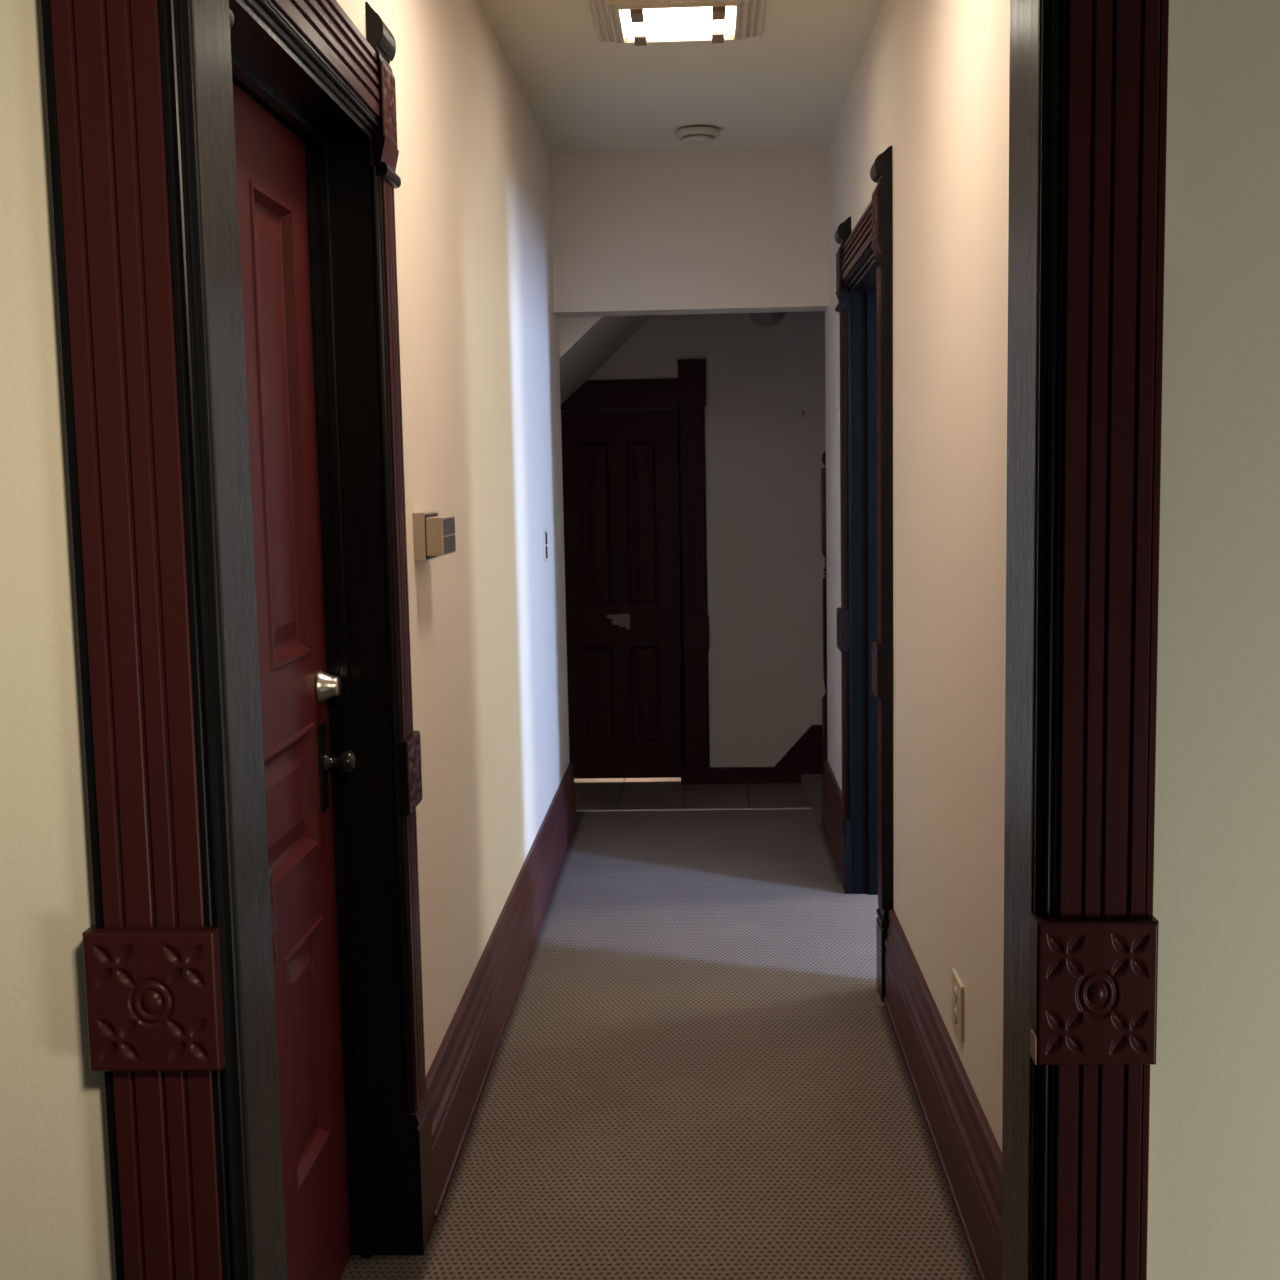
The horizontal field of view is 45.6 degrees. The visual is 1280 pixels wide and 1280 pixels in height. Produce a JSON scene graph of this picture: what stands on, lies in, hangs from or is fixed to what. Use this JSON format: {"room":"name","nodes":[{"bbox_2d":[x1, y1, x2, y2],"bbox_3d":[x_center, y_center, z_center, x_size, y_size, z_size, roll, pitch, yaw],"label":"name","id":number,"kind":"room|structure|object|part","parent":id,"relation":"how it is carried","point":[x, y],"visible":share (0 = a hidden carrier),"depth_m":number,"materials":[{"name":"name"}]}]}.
{"room":"hallway","nodes":[
{"label":"hallway","id":0,"kind":"room"},
{"bbox_2d":[336,0,568,1074],"bbox_3d":[-0.500,-0.331,4.096,0.155,2.800,4.770,-1,6,2],"label":"wall","id":1,"kind":"structure","parent":0,"point":[479,324],"depth_m":3.95,"materials":[{"name":"beige paint"}]},
{"bbox_2d":[233,83,356,1279],"bbox_3d":[-0.588,0.199,2.408,0.104,2.105,0.887,-1,6,2],"label":"door","id":2,"kind":"structure","parent":1,"relation":"in","point":[297,687],"depth_m":2.63,"materials":[{"name":"paint"}]},
{"bbox_3d":[-0.607,-0.349,2.553,0.018,0.780,0.248,-1,6,2],"label":"panel","id":3,"kind":"part","parent":2,"relation":"part of","materials":[{"name":"paint"}]},
{"bbox_3d":[-0.603,0.296,2.420,0.018,0.227,0.651,-1,6,2],"label":"panel","id":4,"kind":"part","parent":2,"relation":"part of","materials":[{"name":"paint"}]},
{"bbox_3d":[-0.587,0.722,2.668,0.018,0.415,0.248,-1,6,2],"label":"panel","id":5,"kind":"part","parent":2,"relation":"part of","materials":[{"name":"paint"}]},
{"bbox_3d":[-0.550,0.225,2.793,0.060,0.044,0.044,-1,6,2],"label":"knob","id":6,"kind":"part","parent":2,"relation":"part of","materials":[{"name":"silver metal"}]},
{"bbox_2d":[229,0,434,1257],"bbox_3d":[-0.548,0.078,2.394,0.188,2.354,1.163,-1,6,2],"label":"door frame","id":7,"kind":"structure","parent":1,"relation":"attached to","point":[306,63],"depth_m":2.83,"materials":[{"name":"black paint"}]},
{"bbox_3d":[-0.497,-0.949,2.280,0.021,0.114,0.911,-1,6,2],"label":"head casing","id":8,"kind":"part","parent":7,"relation":"part of","materials":[{"name":"red paint"}]},
{"bbox_3d":[-0.457,0.022,2.912,0.020,1.780,0.105,-1,6,2],"label":"casing","id":9,"kind":"part","parent":7,"relation":"part of","materials":[{"name":"red paint"}]},
{"bbox_2d":[413,511,455,560],"bbox_3d":[-0.428,-0.219,3.180,0.061,0.098,0.160,-1,6,2],"label":"thermostat","id":10,"kind":"object","parent":1,"relation":"attached to","point":[434,535],"visible":1,"depth_m":3.10,"materials":[{"name":"beige plastic"}]},
{"bbox_3d":[-0.399,-0.237,3.176,0.002,0.033,0.146,-1,6,2],"label":"vent panel","id":11,"kind":"part","parent":10,"relation":"part of","materials":[{"name":"grey plastic"}]},
{"bbox_3d":[-0.398,-0.201,3.180,0.002,0.033,0.146,-1,6,2],"label":"vent panel","id":12,"kind":"part","parent":10,"relation":"part of","materials":[{"name":"grey plastic"}]},
{"bbox_2d":[426,763,576,1222],"bbox_3d":[-0.359,0.858,4.834,0.029,0.272,3.540,-1,6,2],"label":"baseboard","id":13,"kind":"structure","parent":1,"relation":"attached to","point":[457,1076],"depth_m":3.96,"materials":[{"name":"red paint"}]},
{"bbox_2d":[543,529,547,561],"bbox_3d":[-0.352,-0.354,5.673,0.010,0.118,0.080,-1,6,2],"label":"light switch","id":14,"kind":"object","parent":1,"relation":"attached to","point":[545,548],"visible":1,"depth_m":5.65,"materials":[{"name":"white plastic"}]},
{"bbox_2d":[559,315,650,404],"bbox_3d":[-0.138,-1.446,6.907,1.090,1.160,1.074,-1,6,2],"label":"ceiling","id":15,"kind":"structure","parent":0,"point":[585,343],"depth_m":6.83,"materials":[{"name":"beige paint"}]},
{"bbox_2d":[0,0,1279,1279],"bbox_3d":[0.067,-0.112,1.634,6.400,2.870,0.125,-1,6,2],"label":"wall","id":16,"kind":"structure","parent":0,"point":[1214,1181],"depth_m":1.59,"materials":[{"name":"paint"}]},
{"bbox_2d":[40,0,1168,1279],"bbox_3d":[-0.029,0.095,1.651,1.124,2.459,0.187,-1,6,2],"label":"door frame","id":17,"kind":"structure","parent":16,"relation":"attached to","point":[178,949],"depth_m":1.57,"materials":[{"name":"red paint"}]},
{"bbox_3d":[-0.523,0.273,1.624,0.119,2.130,0.023,-1,6,2],"label":"casing","id":18,"kind":"part","parent":17,"relation":"part of","materials":[{"name":"red paint"}]},
{"bbox_3d":[0.483,0.258,1.582,0.097,2.130,0.023,-1,6,2],"label":"casing","id":19,"kind":"part","parent":17,"relation":"part of","materials":[{"name":"red paint"}]},
{"bbox_2d":[340,774,978,1279],"bbox_3d":[0.635,1.225,2.800,7.400,0.060,9.750,-1,6,2],"label":"floor","id":20,"kind":"structure","parent":0,"point":[698,1071],"depth_m":3.71,"materials":[{"name":"carpet"}]},
{"bbox_2d":[576,807,811,810],"bbox_3d":[0.205,0.784,6.860,1.134,0.049,0.021,-1,6,2],"label":"threshold strip","id":21,"kind":"object","parent":20,"relation":"on","point":[777,807],"visible":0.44,"depth_m":6.85,"materials":[{"name":"metal"}]},
{"bbox_2d":[821,450,827,779],"bbox_3d":[0.913,-0.101,7.251,0.092,1.612,0.092,-1,6,2],"label":"newel post","id":22,"kind":"object","parent":20,"relation":"on","point":[823,474],"visible":0.23,"depth_m":7.23,"materials":[{"name":"red wood"}]},
{"bbox_3d":[0.924,0.492,7.315,0.090,0.420,0.090,-1,6,2],"label":"post","id":23,"kind":"part","parent":22,"relation":"part of","materials":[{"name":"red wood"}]},
{"bbox_2d":[479,0,882,152],"bbox_3d":[0.105,-1.759,3.887,1.433,0.060,4.830,-1,6,2],"label":"ceiling","id":24,"kind":"structure","parent":0,"point":[789,84],"depth_m":4.99,"materials":[{"name":"paint"}]},
{"bbox_2d":[589,0,765,45],"bbox_3d":[0.108,-1.746,4.281,0.484,0.050,0.484,-1,6,2],"label":"ceiling light","id":25,"kind":"object","parent":24,"relation":"attached to","point":[637,22],"visible":1,"depth_m":4.25,"materials":[{"name":"white glass"}]},
{"bbox_2d":[622,6,732,40],"bbox_3d":[0.108,-1.741,4.281,0.304,0.024,0.304,-1,6,2],"label":"diffuser","id":26,"kind":"object","parent":25,"relation":"attached to","point":[639,23],"depth_m":4.26,"materials":[{"name":"white"}]},
{"bbox_2d":[675,126,718,144],"bbox_3d":[0.217,-1.907,5.754,0.166,0.050,0.166,-1,6,2],"label":"smoke detector","id":27,"kind":"object","parent":24,"relation":"attached to","point":[691,135],"visible":1,"depth_m":5.70,"materials":[{"name":"white plastic"}]},
{"bbox_2d":[550,145,828,317],"bbox_3d":[0.204,-1.664,6.224,1.113,0.632,0.200,-1,6,2],"label":"wall header","id":28,"kind":"structure","parent":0,"point":[731,229],"depth_m":6.12,"materials":[{"name":"beige paint"}]},
{"bbox_2d":[574,777,808,809],"bbox_3d":[-0.238,0.782,7.466,2.078,0.055,1.155,-1,6,2],"label":"floor","id":29,"kind":"structure","parent":0,"point":[591,793],"depth_m":7.39,"materials":[{"name":"tile"}]},
{"bbox_2d":[588,311,825,766],"bbox_3d":[0.606,-0.674,7.553,3.800,2.900,0.100,-1,6,2],"label":"wall","id":30,"kind":"structure","parent":0,"point":[766,564],"depth_m":7.51,"materials":[{"name":"paint"}]},
{"bbox_2d":[561,409,680,778],"bbox_3d":[-0.089,-0.220,7.628,0.565,1.846,0.044,-1,6,2],"label":"door","id":31,"kind":"structure","parent":30,"relation":"in","point":[619,466],"depth_m":7.61,"materials":[{"name":"brown wood"}]},
{"bbox_3d":[-0.220,-0.581,7.581,0.160,0.820,0.018,-1,6,2],"label":"panel","id":32,"kind":"part","parent":31,"relation":"part of","materials":[{"name":"brown wood"}]},
{"bbox_3d":[-0.203,0.274,7.673,0.160,0.500,0.018,-1,6,2],"label":"panel","id":33,"kind":"part","parent":31,"relation":"part of","materials":[{"name":"brown wood"}]},
{"bbox_2d":[606,614,629,628],"bbox_3d":[-0.112,-0.091,7.624,0.127,0.079,0.002,-1,6,2],"label":"paper scrap","id":34,"kind":"object","parent":31,"relation":"attached to","point":[622,620],"visible":1,"depth_m":7.62,"materials":[{"name":"grey paper"}]},
{"bbox_3d":[0.010,-0.585,7.572,0.160,0.820,0.018,-1,6,2],"label":"panel","id":35,"kind":"part","parent":31,"relation":"part of","materials":[{"name":"brown wood"}]},
{"bbox_3d":[0.027,0.270,7.664,0.160,0.500,0.018,-1,6,2],"label":"panel","id":36,"kind":"part","parent":31,"relation":"part of","materials":[{"name":"brown wood"}]},
{"bbox_2d":[561,359,711,784],"bbox_3d":[-0.021,-0.324,7.597,0.733,2.107,0.138,-1,6,2],"label":"door frame","id":37,"kind":"structure","parent":30,"relation":"attached to","point":[686,394],"depth_m":7.50,"materials":[{"name":"maroon gloss paint"}]},
{"bbox_3d":[-0.104,-1.208,7.460,0.584,0.137,0.027,-1,6,2],"label":"head casing","id":38,"kind":"part","parent":37,"relation":"part of","materials":[{"name":"brown wood"}]},
{"bbox_3d":[0.277,-0.211,7.555,0.115,1.880,0.023,-1,6,2],"label":"casing","id":39,"kind":"part","parent":37,"relation":"part of","materials":[{"name":"red paint"}]},
{"bbox_2d":[711,725,821,783],"bbox_3d":[0.939,0.575,7.610,1.176,0.302,0.030,-1,6,2],"label":"baseboard","id":40,"kind":"structure","parent":30,"relation":"attached to","point":[805,756],"depth_m":7.62,"materials":[{"name":"brown wood"}]},
{"bbox_2d":[825,0,1009,1151],"bbox_3d":[0.757,-0.350,4.044,0.135,2.800,4.770,-1,6,2],"label":"wall","id":41,"kind":"structure","parent":0,"point":[930,83],"depth_m":3.28,"materials":[{"name":"beige paint"}]},
{"bbox_2d":[821,760,842,877],"bbox_3d":[0.774,0.705,6.053,0.029,0.272,0.995,-1,6,2],"label":"baseboard","id":42,"kind":"structure","parent":41,"relation":"attached to","point":[831,819],"depth_m":6.08,"materials":[{"name":"red paint"}]},
{"bbox_2d":[834,146,893,1001],"bbox_3d":[0.768,-0.216,4.818,0.189,2.368,1.256,-1,6,2],"label":"door frame","id":43,"kind":"structure","parent":41,"relation":"attached to","point":[864,256],"depth_m":5.24,"materials":[{"name":"red paint"}]},
{"bbox_3d":[0.731,-0.263,5.391,0.032,1.810,0.105,-1,6,2],"label":"casing","id":44,"kind":"part","parent":43,"relation":"part of","materials":[{"name":"red paint"}]},
{"bbox_3d":[0.687,-1.236,4.711,0.034,0.118,1.004,-1,6,2],"label":"head casing","id":45,"kind":"part","parent":43,"relation":"part of","materials":[{"name":"red paint"}]},
{"bbox_3d":[0.685,-0.139,4.253,0.032,1.810,0.105,-1,6,2],"label":"casing","id":46,"kind":"part","parent":43,"relation":"part of","materials":[{"name":"red paint"}]},
{"bbox_2d":[884,910,1001,1279],"bbox_3d":[0.654,1.030,3.058,0.029,0.272,2.505,-1,6,2],"label":"baseboard","id":47,"kind":"structure","parent":41,"relation":"attached to","point":[968,1152],"depth_m":3.22,"materials":[{"name":"red paint"}]},
{"bbox_2d":[951,969,963,1041],"bbox_3d":[0.665,0.766,3.192,0.010,0.118,0.120,-1,6,2],"label":"power outlet","id":48,"kind":"object","parent":41,"relation":"attached to","point":[957,989],"visible":1,"depth_m":3.17,"materials":[{"name":"beige plastic"}]},
{"bbox_2d":[954,986,956,1001],"bbox_3d":[0.661,0.743,3.190,0.003,0.033,0.033,-1,6,2],"label":"socket","id":49,"kind":"object","parent":48,"relation":"attached to","point":[955,987],"depth_m":3.18,"materials":[{"name":"beige plastic"}]},
{"bbox_2d":[954,1007,956,1023],"bbox_3d":[0.662,0.789,3.195,0.003,0.033,0.033,-1,6,2],"label":"socket","id":50,"kind":"object","parent":48,"relation":"attached to","point":[955,1008],"depth_m":3.19,"materials":[{"name":"beige plastic"}]},
{"bbox_3d":[0.554,-2.082,6.809,3.800,0.060,1.080,-1,6,2],"label":"ceiling","id":51,"kind":"structure","parent":0,"visible":0},
{"bbox_2d":[747,312,786,326],"bbox_3d":[0.569,-1.732,6.836,0.188,0.642,0.188,-1,6,2],"label":"ceiling light","id":52,"kind":"object","parent":51,"relation":"hanging from","point":[771,319],"visible":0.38,"depth_m":6.81,"materials":[{"name":"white glass"}]}
]}

